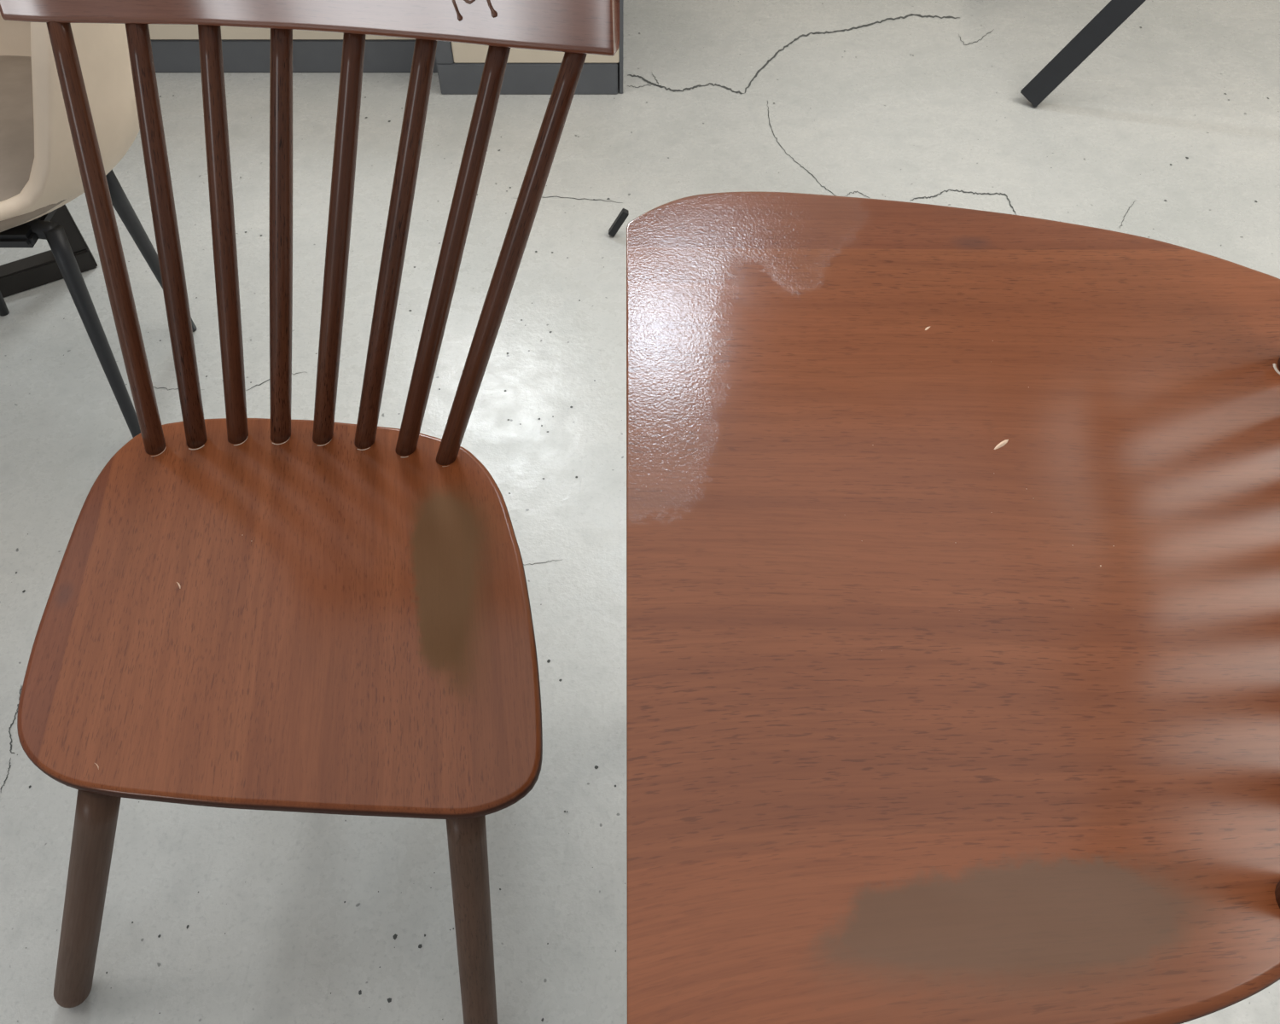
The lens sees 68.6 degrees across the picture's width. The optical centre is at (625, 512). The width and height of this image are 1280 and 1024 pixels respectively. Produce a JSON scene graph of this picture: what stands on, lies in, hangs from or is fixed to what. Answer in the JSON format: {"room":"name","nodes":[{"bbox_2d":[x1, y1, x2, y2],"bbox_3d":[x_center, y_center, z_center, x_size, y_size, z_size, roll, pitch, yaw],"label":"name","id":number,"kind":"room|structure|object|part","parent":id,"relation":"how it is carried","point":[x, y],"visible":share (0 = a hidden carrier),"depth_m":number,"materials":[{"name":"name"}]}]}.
{"room":"office room","nodes":[
{"label":"office room","id":0,"kind":"room"},
{"bbox_2d":[0,0,1279,1023],"bbox_3d":[0.000,0.893,0.753,6.400,0.001,5.920,0,52,0],"label":"floor","id":1,"kind":"structure","parent":0,"point":[1168,130],"depth_m":1.70,"materials":[{"name":"concrete"}]},
{"bbox_2d":[0,203,97,297],"bbox_3d":[-1.504,-0.785,1.603,0.700,0.725,0.701,-26,56,-19],"label":"table","id":2,"kind":"object","parent":1,"relation":"on","point":[37,270],"visible":0.4,"depth_m":1.76,"materials":[{"name":"black metal"}]},
{"bbox_3d":[-1.048,-0.708,1.533,0.036,0.658,0.036,-26,56,-19],"label":"post","id":3,"kind":"part","parent":2,"relation":"part of","materials":[{"name":"black metal"}]},
{"bbox_2d":[0,12,197,437],"bbox_3d":[-0.926,-0.496,1.331,0.618,0.804,0.544,0,52,0],"label":"tub chair","id":4,"kind":"object","parent":1,"relation":"on","point":[40,173],"visible":0.7,"depth_m":1.20,"materials":[{"name":"beige plastic"}]},
{"bbox_3d":[-1.102,-0.470,1.576,0.119,0.385,0.024,21,55,16],"label":"leg","id":5,"kind":"part","parent":4,"relation":"part of","materials":[{"name":"black metal"}]},
{"bbox_2d":[0,55,65,232],"bbox_3d":[-0.925,-0.496,1.273,0.472,0.070,0.472,0,52,0],"label":"seat cushion","id":6,"kind":"object","parent":4,"relation":"on","point":[26,195],"depth_m":1.21,"materials":[{"name":"beige plastic"}]},
{"bbox_3d":[-0.773,-0.238,1.391,0.025,0.389,0.086,8,52,7],"label":"leg","id":7,"kind":"part","parent":4,"relation":"part of","materials":[{"name":"black metal"}]},
{"bbox_3d":[-0.762,-0.409,1.515,0.025,0.406,0.148,-17,54,-13],"label":"leg","id":8,"kind":"part","parent":4,"relation":"part of","materials":[{"name":"black metal"}]},
{"bbox_2d":[148,23,437,72],"bbox_3d":[-1.101,-1.492,2.108,1.298,0.800,0.454,0,52,0],"label":"base cabinet","id":9,"kind":"object","parent":1,"relation":"on","point":[175,48],"visible":0.12,"depth_m":2.25,"materials":[{"name":"stone"}]},
{"bbox_3d":[-0.836,-1.339,1.947,0.762,0.704,0.016,0,52,0],"label":"door","id":10,"kind":"part","parent":9,"relation":"part of","materials":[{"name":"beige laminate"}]},
{"bbox_2d":[0,0,619,1023],"bbox_3d":[-0.311,0.057,0.826,0.531,0.919,0.612,7,52,6],"label":"dining chair","id":11,"kind":"object","parent":1,"relation":"on","point":[321,614],"visible":1,"depth_m":0.81,"materials":[{"name":"brown wood"}]},
{"bbox_3d":[-0.514,0.373,0.894,0.226,0.421,0.036,-18,54,-14],"label":"leg","id":12,"kind":"part","parent":11,"relation":"part of","materials":[{"name":"brown wood"}]},
{"bbox_3d":[-0.298,0.073,0.862,0.461,0.022,0.423,0,52,0],"label":"seat","id":13,"kind":"part","parent":11,"relation":"part of","materials":[{"name":"brown wood"}]},
{"bbox_3d":[-0.237,-0.400,0.670,0.470,0.110,0.066,5,52,4],"label":"rail","id":14,"kind":"part","parent":11,"relation":"part of","materials":[{"name":"brown wood"}]},
{"bbox_3d":[-0.140,0.397,0.877,0.035,0.418,0.141,11,53,8],"label":"leg","id":15,"kind":"part","parent":11,"relation":"part of","materials":[{"name":"brown wood"}]},
{"bbox_2d":[435,0,623,93],"bbox_3d":[-0.221,-1.464,2.062,0.431,0.840,0.553,0,52,0],"label":"base cabinet","id":16,"kind":"object","parent":1,"relation":"on","point":[460,66],"visible":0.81,"depth_m":2.18,"materials":[{"name":"stone"}]},
{"bbox_3d":[-0.417,-1.487,2.033,0.040,0.767,0.553,0,52,0],"label":"panel","id":17,"kind":"part","parent":16,"relation":"part of","materials":[{"name":"stone"}]},
{"bbox_3d":[-0.205,-1.278,1.869,0.381,0.766,0.018,0,52,0],"label":"door","id":18,"kind":"part","parent":16,"relation":"part of","materials":[{"name":"beige laminate"}]},
{"bbox_3d":[-0.010,-1.458,2.057,0.009,0.840,0.529,0,52,0],"label":"panel","id":19,"kind":"part","parent":16,"relation":"part of","materials":[{"name":"stone"}]},
{"bbox_2d":[608,208,628,237],"bbox_3d":[-0.014,-0.574,1.861,0.040,0.057,0.018,0,52,0],"label":"metal leg","id":20,"kind":"object","parent":1,"relation":"on","point":[624,213],"visible":1,"depth_m":1.85,"materials":[{"name":"black metal"}]},
{"bbox_2d":[626,191,1279,1023],"bbox_3d":[0.292,0.015,0.697,0.582,1.170,0.723,0,52,0],"label":"dining chair","id":21,"kind":"object","parent":1,"relation":"on","point":[952,534],"visible":1,"depth_m":0.50,"materials":[{"name":"brown wood"}]},
{"bbox_2d":[1020,0,1146,106],"bbox_3d":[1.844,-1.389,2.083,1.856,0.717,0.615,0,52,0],"label":"chair leg","id":22,"kind":"object","parent":1,"relation":"on","point":[1115,12],"visible":1,"depth_m":2.08,"materials":[{"name":"black metal"}]}
]}

